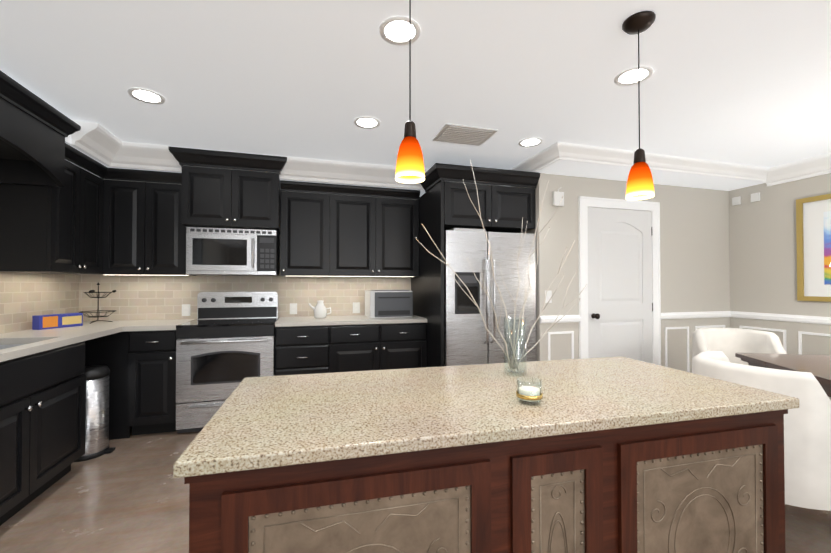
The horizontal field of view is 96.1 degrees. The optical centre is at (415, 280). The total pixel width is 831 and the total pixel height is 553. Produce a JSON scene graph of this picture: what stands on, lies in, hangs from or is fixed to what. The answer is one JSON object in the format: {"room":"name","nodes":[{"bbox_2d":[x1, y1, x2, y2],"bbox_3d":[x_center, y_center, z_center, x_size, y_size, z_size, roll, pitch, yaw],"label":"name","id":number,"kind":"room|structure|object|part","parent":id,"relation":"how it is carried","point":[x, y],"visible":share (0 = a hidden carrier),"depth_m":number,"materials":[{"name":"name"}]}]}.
{"room":"kitchen","nodes":[
{"label":"kitchen","id":0,"kind":"room"},
{"bbox_2d":[105,179,415,268],"bbox_3d":[0.066,0.090,4.440,6.920,2.440,0.120,0,-1,-16],"label":"wall","id":1,"kind":"structure","parent":0,"point":[289,191],"depth_m":3.99,"materials":[{"name":"grey"}]},
{"bbox_2d":[108,175,195,275],"bbox_3d":[-2.447,-0.461,3.451,0.655,0.827,0.404,0,-1,-16],"label":"upper cabinet","id":2,"kind":"object","parent":1,"relation":"attached to","point":[146,237],"depth_m":3.32,"materials":[{"name":"black wood"}]},
{"bbox_2d":[280,187,335,276],"bbox_3d":[-1.109,-0.456,3.867,0.526,0.827,0.342,0,-1,-16],"label":"upper cabinet","id":3,"kind":"object","parent":1,"relation":"attached to","point":[307,220],"depth_m":3.70,"materials":[{"name":"black wood"}]},
{"bbox_2d":[336,191,418,276],"bbox_3d":[-0.488,-0.453,4.045,0.996,0.827,0.342,0,-1,-16],"label":"upper cabinet","id":4,"kind":"object","parent":1,"relation":"attached to","point":[375,235],"depth_m":3.89,"materials":[{"name":"black wood"}]},
{"bbox_2d":[0,426,830,552],"bbox_3d":[1.130,1.294,0.709,6.920,0.060,7.850,0,-1,-16],"label":"floor","id":5,"kind":"structure","parent":0,"point":[130,494],"depth_m":2.06,"materials":[{"name":"concrete"}]},
{"bbox_2d":[74,365,114,461],"bbox_3d":[-2.412,0.966,2.772,0.287,0.648,0.254,0,-1,-16],"label":"trash can","id":6,"kind":"object","parent":5,"relation":"on","point":[97,416],"visible":0.52,"depth_m":2.72,"materials":[{"name":"silver metal"}]},
{"bbox_2d":[0,319,194,525],"bbox_3d":[-1.959,0.666,1.178,0.989,1.208,4.999,0,-1,-16],"label":"cabinet","id":7,"kind":"object","parent":5,"relation":"on","point":[42,407],"visible":0.96,"depth_m":2.16,"materials":[{"name":"black wood"}]},
{"bbox_2d":[0,319,194,361],"bbox_3d":[-1.955,0.372,1.183,0.981,0.039,4.999,0,-1,-16],"label":"countertop","id":8,"kind":"structure","parent":7,"relation":"on","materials":[{"name":"grey stone"}]},
{"bbox_2d":[32,313,82,329],"bbox_3d":[-2.815,0.321,2.946,0.073,0.105,0.300,0,-1,12],"label":"cereal box","id":9,"kind":"object","parent":8,"relation":"on","point":[42,322],"visible":1,"depth_m":2.90,"materials":[{"name":"blue cardboard"}]},
{"bbox_2d":[79,282,115,323],"bbox_3d":[-2.815,0.197,3.311,0.256,0.358,0.256,0,-1,-16],"label":"fruit stand","id":10,"kind":"object","parent":8,"relation":"on","point":[98,310],"visible":1,"depth_m":3.31,"materials":[{"name":"black metal"}]},
{"bbox_2d":[85,330,177,439],"bbox_3d":[-2.558,0.859,3.269,0.991,0.875,0.660,0,-1,-16],"label":"base cabinet","id":11,"kind":"object","parent":5,"relation":"on","point":[141,365],"visible":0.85,"depth_m":3.06,"materials":[{"name":"black wood"}]},
{"bbox_2d":[176,292,278,432],"bbox_3d":[-1.699,0.700,3.475,0.762,1.173,0.707,0,-1,-16],"label":"stove","id":12,"kind":"object","parent":5,"relation":"on","point":[225,344],"visible":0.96,"depth_m":3.20,"materials":[{"name":"grey metal"}]},
{"bbox_2d":[275,323,338,375],"bbox_3d":[-1.088,0.864,3.707,0.532,0.874,0.627,0,-1,-16],"label":"base cabinet","id":13,"kind":"object","parent":5,"relation":"on","point":[327,344],"depth_m":3.41,"materials":[{"name":"black wood"}]},
{"bbox_2d":[339,323,426,371],"bbox_3d":[-0.429,0.866,3.896,0.956,0.874,0.627,0,-1,-16],"label":"base cabinet","id":14,"kind":"object","parent":5,"relation":"on","point":[362,346],"depth_m":3.61,"materials":[{"name":"black wood"}]},
{"bbox_2d":[275,315,426,326],"bbox_3d":[-0.654,0.405,3.831,1.432,0.038,0.624,0,-1,-16],"label":"countertop","id":15,"kind":"structure","parent":14,"relation":"on","point":[282,321],"depth_m":3.64,"materials":[{"name":"beige stone"}]},
{"bbox_2d":[309,300,330,317],"bbox_3d":[-0.971,0.294,3.797,0.229,0.180,0.132,0,-1,-16],"label":"ceramic pitcher","id":16,"kind":"object","parent":15,"relation":"on","point":[320,309],"visible":1,"depth_m":3.76,"materials":[{"name":"white ceramic"}]},
{"bbox_2d":[365,290,412,317],"bbox_3d":[-0.293,0.245,3.984,0.440,0.283,0.394,0,-1,-16],"label":"toaster oven","id":17,"kind":"object","parent":15,"relation":"on","point":[388,303],"visible":1,"depth_m":3.80,"materials":[{"name":"white metal"}]},
{"bbox_2d":[411,163,539,366],"bbox_3d":[0.532,0.142,3.934,1.053,2.325,1.102,0,-1,-16],"label":"cabinet","id":18,"kind":"object","parent":5,"relation":"on","point":[445,204],"visible":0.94,"depth_m":3.51,"materials":[{"name":"black wood"}]},
{"bbox_2d":[184,412,787,552],"bbox_3d":[0.304,0.863,1.449,1.922,0.819,0.762,0,-1,-14],"label":"kitchen island","id":19,"kind":"object","parent":5,"relation":"on","point":[620,454],"depth_m":1.07,"materials":[{"name":"brown wood"}]},
{"bbox_2d":[173,356,798,479],"bbox_3d":[0.306,0.434,1.458,1.950,0.035,0.800,0,-1,-14],"label":"island countertop","id":20,"kind":"structure","parent":19,"relation":"on","point":[267,423],"depth_m":1.20,"materials":[{"name":"beige stone"}]},
{"bbox_2d":[415,160,586,375],"bbox_3d":[0.421,-0.072,1.687,0.836,0.980,0.377,0,-1,-16],"label":"vase","id":21,"kind":"object","parent":20,"relation":"on","point":[512,365],"visible":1,"depth_m":1.67,"materials":[{"name":"clear glass"}]},
{"bbox_2d":[516,377,542,404],"bbox_3d":[0.386,0.375,1.266,0.087,0.075,0.087,0,-1,-16],"label":"glass candle","id":22,"kind":"object","parent":20,"relation":"on","point":[530,394],"visible":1,"depth_m":1.24,"materials":[{"name":"white wax"}]},
{"bbox_2d":[444,230,536,365],"bbox_3d":[0.608,0.422,3.865,0.932,1.738,0.956,0,-1,-16],"label":"fridge","id":23,"kind":"object","parent":5,"relation":"on","point":[469,339],"visible":0.44,"depth_m":3.44,"materials":[{"name":"grey metal"}]},
{"bbox_2d":[449,228,483,230],"bbox_3d":[0.468,-0.466,3.615,0.320,0.028,0.280,0,-1,-16],"label":"paper tray","id":24,"kind":"object","parent":23,"relation":"on","point":[465,229],"visible":0.21,"depth_m":3.47,"materials":[{"name":"white"}]},
{"bbox_3d":[0.720,0.537,3.471,0.932,1.498,0.141,0,-1,-16],"label":"trim","id":25,"kind":"part","parent":23,"relation":"part of","materials":[{"name":"silver metal"}]},
{"bbox_2d":[692,327,786,364],"bbox_3d":[2.629,0.855,3.031,0.604,0.878,0.632,0,-1,12],"label":"chair","id":26,"kind":"object","parent":5,"relation":"on","point":[729,343],"visible":0.29,"depth_m":3.19,"materials":[{"name":"white"}]},
{"bbox_2d":[692,351,830,510],"bbox_3d":[1.796,0.841,1.897,0.632,0.878,0.604,0,-1,4],"label":"chair","id":27,"kind":"object","parent":5,"relation":"on","point":[807,449],"visible":0.31,"depth_m":1.62,"materials":[{"name":"white"}]},
{"bbox_2d":[735,352,830,396],"bbox_3d":[2.978,0.894,1.933,1.620,0.752,1.270,0,-1,12],"label":"dining table","id":28,"kind":"object","parent":5,"relation":"on","point":[818,367],"visible":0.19,"depth_m":2.38,"materials":[{"name":"brown wood"}]},
{"bbox_2d":[0,0,830,169],"bbox_3d":[1.130,-1.206,0.740,6.920,0.060,7.850,0,-1,-16],"label":"ceiling","id":29,"kind":"structure","parent":0,"point":[745,82],"depth_m":2.10,"materials":[{"name":"white paint"}]},
{"bbox_2d":[65,135,109,176],"bbox_3d":[-1.882,-1.098,-0.125,0.408,0.173,7.607,0,-1,-16],"label":"soffit","id":30,"kind":"structure","parent":29,"relation":"attached to","point":[67,139],"depth_m":2.81,"materials":[{"name":"white paint"}]},
{"bbox_2d":[71,120,122,163],"bbox_3d":[-2.449,-1.061,2.880,0.158,0.174,0.360,0,-1,-16],"label":"crown molding","id":31,"kind":"structure","parent":29,"relation":"attached to","point":[99,142],"depth_m":2.87,"materials":[{"name":"white wood"}]},
{"bbox_2d":[127,88,165,103],"bbox_3d":[-1.685,-1.151,2.341,0.196,0.007,0.196,0,-1,-16],"label":"recessed light","id":32,"kind":"object","parent":29,"relation":"in","point":[145,96],"visible":0.96,"depth_m":2.34,"materials":[{"name":"white glass"}]},
{"bbox_2d":[110,167,425,196],"bbox_3d":[-0.861,-1.048,3.912,3.757,0.173,0.408,0,-1,-16],"label":"soffit","id":33,"kind":"structure","parent":29,"relation":"attached to","point":[422,192],"depth_m":3.69,"materials":[{"name":"white"}]},
{"bbox_2d":[105,142,498,189],"bbox_3d":[-0.810,-1.052,3.626,3.720,0.174,0.170,0,-1,-16],"label":"crown molding","id":34,"kind":"structure","parent":29,"relation":"attached to","point":[135,155],"depth_m":3.56,"materials":[{"name":"white"}]},
{"bbox_2d":[354,116,379,128],"bbox_3d":[-0.353,-1.146,2.722,0.196,0.007,0.196,0,-1,-16],"label":"recessed light","id":35,"kind":"object","parent":29,"relation":"in","point":[364,122],"visible":1,"depth_m":2.72,"materials":[{"name":"white"}]},
{"bbox_2d":[379,16,420,45],"bbox_3d":[-0.072,-1.159,1.742,0.196,0.007,0.196,0,-1,-16],"label":"recessed light","id":36,"kind":"object","parent":29,"relation":"in","point":[394,30],"visible":0.98,"depth_m":1.73,"materials":[{"name":"white"}]},
{"bbox_2d":[395,0,424,183],"bbox_3d":[-0.020,-0.769,1.388,0.130,0.793,0.130,0,-1,-16],"label":"pendant light","id":37,"kind":"object","parent":29,"relation":"hanging from","point":[410,166],"visible":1,"depth_m":1.36,"materials":[{"name":"orange glass"}]},
{"bbox_3d":[-0.020,-0.450,1.384,0.110,0.155,0.110,0,-1,-16],"label":"lamp shade","id":38,"kind":"part","parent":37,"relation":"part of","materials":[{"name":"orange glass"}]},
{"bbox_2d":[432,123,497,145],"bbox_3d":[0.384,-1.139,2.944,0.420,0.016,0.320,0,-1,-16],"label":"ceiling vent","id":39,"kind":"object","parent":29,"relation":"in","point":[461,134],"visible":1,"depth_m":2.91,"materials":[{"name":"white metal"}]},
{"bbox_2d":[518,137,542,146],"bbox_3d":[0.954,-1.142,3.097,0.196,0.007,0.196,0,-1,-16],"label":"recessed light","id":40,"kind":"object","parent":29,"relation":"in","point":[529,142],"visible":0.98,"depth_m":3.10,"materials":[{"name":"white glass"}]},
{"bbox_2d":[614,66,653,85],"bbox_3d":[1.235,-1.154,2.116,0.196,0.007,0.196,0,-1,-16],"label":"recessed light","id":41,"kind":"object","parent":29,"relation":"in","point":[628,77],"visible":0.9,"depth_m":2.11,"materials":[{"name":"white"}]},
{"bbox_2d":[622,11,655,199],"bbox_3d":[1.001,-0.765,1.670,0.130,0.793,0.130,0,-1,-16],"label":"pendant light","id":42,"kind":"object","parent":29,"relation":"hanging from","point":[640,185],"visible":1,"depth_m":1.65,"materials":[{"name":"orange glass"}]},
{"bbox_3d":[1.001,-0.447,1.666,0.110,0.155,0.110,0,-1,-16],"label":"lamp shade","id":43,"kind":"part","parent":42,"relation":"part of","materials":[{"name":"orange glass"}]},
{"bbox_2d":[537,160,764,190],"bbox_3d":[2.417,-1.082,3.743,2.549,0.109,0.379,0,-1,-16],"label":"soffit","id":44,"kind":"structure","parent":29,"relation":"attached to","point":[584,169],"depth_m":3.70,"materials":[{"name":"white paint"}]},
{"bbox_2d":[511,173,729,372],"bbox_3d":[2.240,0.091,4.438,2.499,2.439,1.079,0,-1,-16],"label":"wall","id":45,"kind":"structure","parent":0,"point":[694,254],"depth_m":4.01,"materials":[{"name":"grey paint"}]},
{"bbox_2d":[499,148,550,185],"bbox_3d":[1.073,-1.084,3.625,0.100,0.109,0.870,0,-1,-16],"label":"crown molding","id":46,"kind":"structure","parent":45,"relation":"attached to","point":[538,161],"depth_m":3.47,"materials":[{"name":"white"}]},
{"bbox_2d":[545,291,551,302],"bbox_3d":[1.280,0.160,3.595,0.075,0.120,0.009,0,-1,-16],"label":"switch plate","id":47,"kind":"object","parent":45,"relation":"attached to","point":[548,295],"visible":0.96,"depth_m":3.60,"materials":[{"name":"white plastic"}]},
{"bbox_2d":[552,187,563,206],"bbox_3d":[1.385,-0.811,3.622,0.110,0.183,0.038,0,-1,-16],"label":"sensor","id":48,"kind":"object","parent":45,"relation":"attached to","point":[557,198],"visible":0.96,"depth_m":3.61,"materials":[{"name":"white plastic"}]},
{"bbox_2d":[540,315,580,322],"bbox_3d":[1.408,0.379,3.621,0.448,0.072,0.026,0,-1,-16],"label":"trim","id":49,"kind":"structure","parent":45,"relation":"attached to","point":[567,318],"depth_m":3.62,"materials":[{"name":"white"}]},
{"bbox_2d":[548,331,573,359],"bbox_3d":[1.414,0.790,3.626,0.290,0.580,0.009,0,-1,-16],"label":"trim","id":50,"kind":"structure","parent":45,"relation":"attached to","point":[563,332],"depth_m":3.64,"materials":[{"name":"white wood"}]},
{"bbox_2d":[578,196,660,364],"bbox_3d":[2.104,0.238,3.822,1.008,2.130,0.026,0,-1,-16],"label":"door frame","id":51,"kind":"structure","parent":45,"relation":"attached to","point":[584,203],"depth_m":3.79,"materials":[{"name":"white wood"}]},
{"bbox_2d":[588,207,652,363],"bbox_3d":[2.118,0.283,3.795,0.826,2.022,0.082,0,-1,-16],"label":"pantry door","id":52,"kind":"structure","parent":45,"relation":"in","point":[620,306],"depth_m":3.82,"materials":[{"name":"white wood"}]},
{"bbox_2d":[665,326,689,371],"bbox_3d":[2.827,0.795,4.031,0.330,0.580,0.009,0,-1,-16],"label":"trim","id":53,"kind":"structure","parent":45,"relation":"attached to","point":[687,327],"depth_m":4.04,"materials":[{"name":"white"}]},
{"bbox_2d":[661,311,730,319],"bbox_3d":[3.071,0.385,4.098,1.012,0.072,0.026,0,-1,-16],"label":"trim","id":54,"kind":"structure","parent":45,"relation":"attached to","point":[711,314],"depth_m":4.09,"materials":[{"name":"white wood"}]},
{"bbox_2d":[695,325,724,329],"bbox_3d":[3.294,0.797,4.164,0.440,0.580,0.009,0,-1,-16],"label":"trim","id":55,"kind":"structure","parent":45,"relation":"attached to","point":[696,327],"depth_m":4.16,"materials":[{"name":"white wood"}]},
{"bbox_2d":[729,173,830,399],"bbox_3d":[4.399,0.056,1.661,0.120,2.440,7.610,0,-1,-16],"label":"wall","id":56,"kind":"structure","parent":0,"point":[763,254],"depth_m":3.87,"materials":[{"name":"grey paint"}]},
{"bbox_2d":[547,142,770,181],"bbox_3d":[2.363,-1.086,3.479,2.500,0.109,0.100,0,-1,-16],"label":"crown molding","id":57,"kind":"structure","parent":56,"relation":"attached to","point":[558,151],"depth_m":3.43,"materials":[{"name":"white"}]},
{"bbox_2d":[732,196,740,205],"bbox_3d":[3.604,-0.888,4.191,0.019,0.090,0.080,0,-1,-16],"label":"keypad","id":58,"kind":"object","parent":56,"relation":"attached to","point":[736,200],"visible":0.94,"depth_m":4.18,"materials":[{"name":"white plastic"}]},
{"bbox_2d":[751,192,759,201],"bbox_3d":[3.655,-0.890,4.013,0.019,0.090,0.080,0,-1,-16],"label":"keypad","id":59,"kind":"object","parent":56,"relation":"attached to","point":[755,197],"visible":0.98,"depth_m":4.00,"materials":[{"name":"white plastic"}]},
{"bbox_2d":[739,326,786,352],"bbox_3d":[3.671,0.795,3.955,0.009,0.580,0.420,0,-1,-16],"label":"trim","id":60,"kind":"structure","parent":56,"relation":"attached to","point":[779,330],"depth_m":3.83,"materials":[{"name":"white"}]},
{"bbox_2d":[731,311,830,324],"bbox_3d":[4.476,0.348,1.123,0.026,0.072,6.520,0,-1,-16],"label":"trim","id":61,"kind":"structure","parent":56,"relation":"attached to","point":[733,314],"depth_m":3.76,"materials":[{"name":"white wood"}]},
{"bbox_2d":[763,152,830,185],"bbox_3d":[4.473,-1.095,0.942,0.140,0.154,6.140,0,-1,-16],"label":"crown molding","id":62,"kind":"structure","parent":56,"relation":"attached to","point":[819,165],"depth_m":3.59,"materials":[{"name":"white"}]},
{"bbox_2d":[796,194,830,301],"bbox_3d":[4.042,-0.307,2.624,0.035,0.990,2.150,0,-1,-16],"label":"picture frame","id":63,"kind":"object","parent":56,"relation":"attached to","point":[813,228],"visible":0.94,"depth_m":3.54,"materials":[{"name":"gold metal"}]},
{"bbox_2d":[823,211,830,284],"bbox_3d":[4.040,-0.307,2.623,0.003,0.675,1.760,0,-1,-16],"label":"art","id":64,"kind":"object","parent":63,"relation":"attached to","point":[826,214],"depth_m":3.45},
{"bbox_2d":[798,331,830,354],"bbox_3d":[3.915,0.784,3.105,0.009,0.580,1.150,0,-1,-16],"label":"trim","id":65,"kind":"structure","parent":56,"relation":"attached to","point":[800,333],"depth_m":3.64,"materials":[{"name":"white wood"}]},
{"bbox_3d":[-2.138,0.033,-0.212,0.120,2.440,7.610,0,-1,-16],"label":"wall","id":66,"kind":"structure","parent":0,"visible":0},
{"bbox_2d":[0,95,59,166],"bbox_3d":[-2.467,-0.909,1.895,0.397,0.196,1.260,0,-1,-16],"label":"upper cabinet","id":67,"kind":"object","parent":66,"relation":"attached to","point":[23,139],"depth_m":2.28,"materials":[{"name":"black wood"}]},
{"bbox_2d":[0,71,80,186],"bbox_3d":[-2.426,-0.878,1.917,0.487,0.454,1.400,0,-1,-16],"label":"hood","id":68,"kind":"object","parent":67,"relation":"attached to","point":[33,133],"depth_m":2.37,"materials":[{"name":"black wood"}]},
{"bbox_2d":[0,272,79,333],"bbox_3d":[-2.431,0.108,1.044,0.007,0.520,5.028,0,-1,-16],"label":"backsplash","id":69,"kind":"structure","parent":66,"relation":"attached to","point":[25,298],"depth_m":2.88,"materials":[{"name":"tile"}]},
{"bbox_2d":[0,139,111,274],"bbox_3d":[-2.754,-0.512,2.871,0.384,0.915,0.705,0,-1,-16],"label":"upper cabinet","id":70,"kind":"object","parent":66,"relation":"attached to","point":[59,214],"depth_m":2.60,"materials":[{"name":"black wood"}]},
{"bbox_2d":[182,304,189,315],"bbox_3d":[-2.269,0.296,3.692,0.075,0.115,0.006,0,-1,-16],"label":"electrical outlet","id":71,"kind":"object","parent":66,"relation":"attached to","point":[185,309],"visible":1,"depth_m":3.69,"materials":[{"name":"white plastic"}]},
{"bbox_2d":[180,163,283,234],"bbox_3d":[-1.729,-0.742,3.609,0.802,0.515,0.503,0,-1,-16],"label":"upper cabinet","id":72,"kind":"object","parent":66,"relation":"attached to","point":[213,197],"depth_m":3.37,"materials":[{"name":"black wood"}]},
{"bbox_2d":[186,227,279,275],"bbox_3d":[-1.736,-0.262,3.616,0.756,0.425,0.472,0,-1,-16],"label":"microwave","id":73,"kind":"object","parent":72,"relation":"attached to","point":[232,252],"visible":1,"depth_m":3.44,"materials":[{"name":"grey metal"}]},
{"bbox_2d":[80,269,410,320],"bbox_3d":[-1.559,0.144,3.905,3.198,0.520,0.009,0,-1,-16],"label":"backsplash","id":74,"kind":"structure","parent":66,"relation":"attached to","point":[136,297],"depth_m":3.73,"materials":[{"name":"tile"}]},
{"bbox_2d":[290,303,296,313],"bbox_3d":[-1.298,0.305,3.970,0.075,0.115,0.006,0,-1,-16],"label":"electrical outlet","id":75,"kind":"object","parent":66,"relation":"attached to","point":[293,308],"visible":1,"depth_m":3.97,"materials":[{"name":"white plastic"}]},
{"bbox_2d":[353,302,359,312],"bbox_3d":[-0.659,0.307,4.153,0.080,0.120,0.006,0,-1,-16],"label":"electrical outlet","id":76,"kind":"object","parent":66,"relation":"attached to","point":[356,307],"visible":1,"depth_m":4.15,"materials":[{"name":"white plastic"}]}
]}

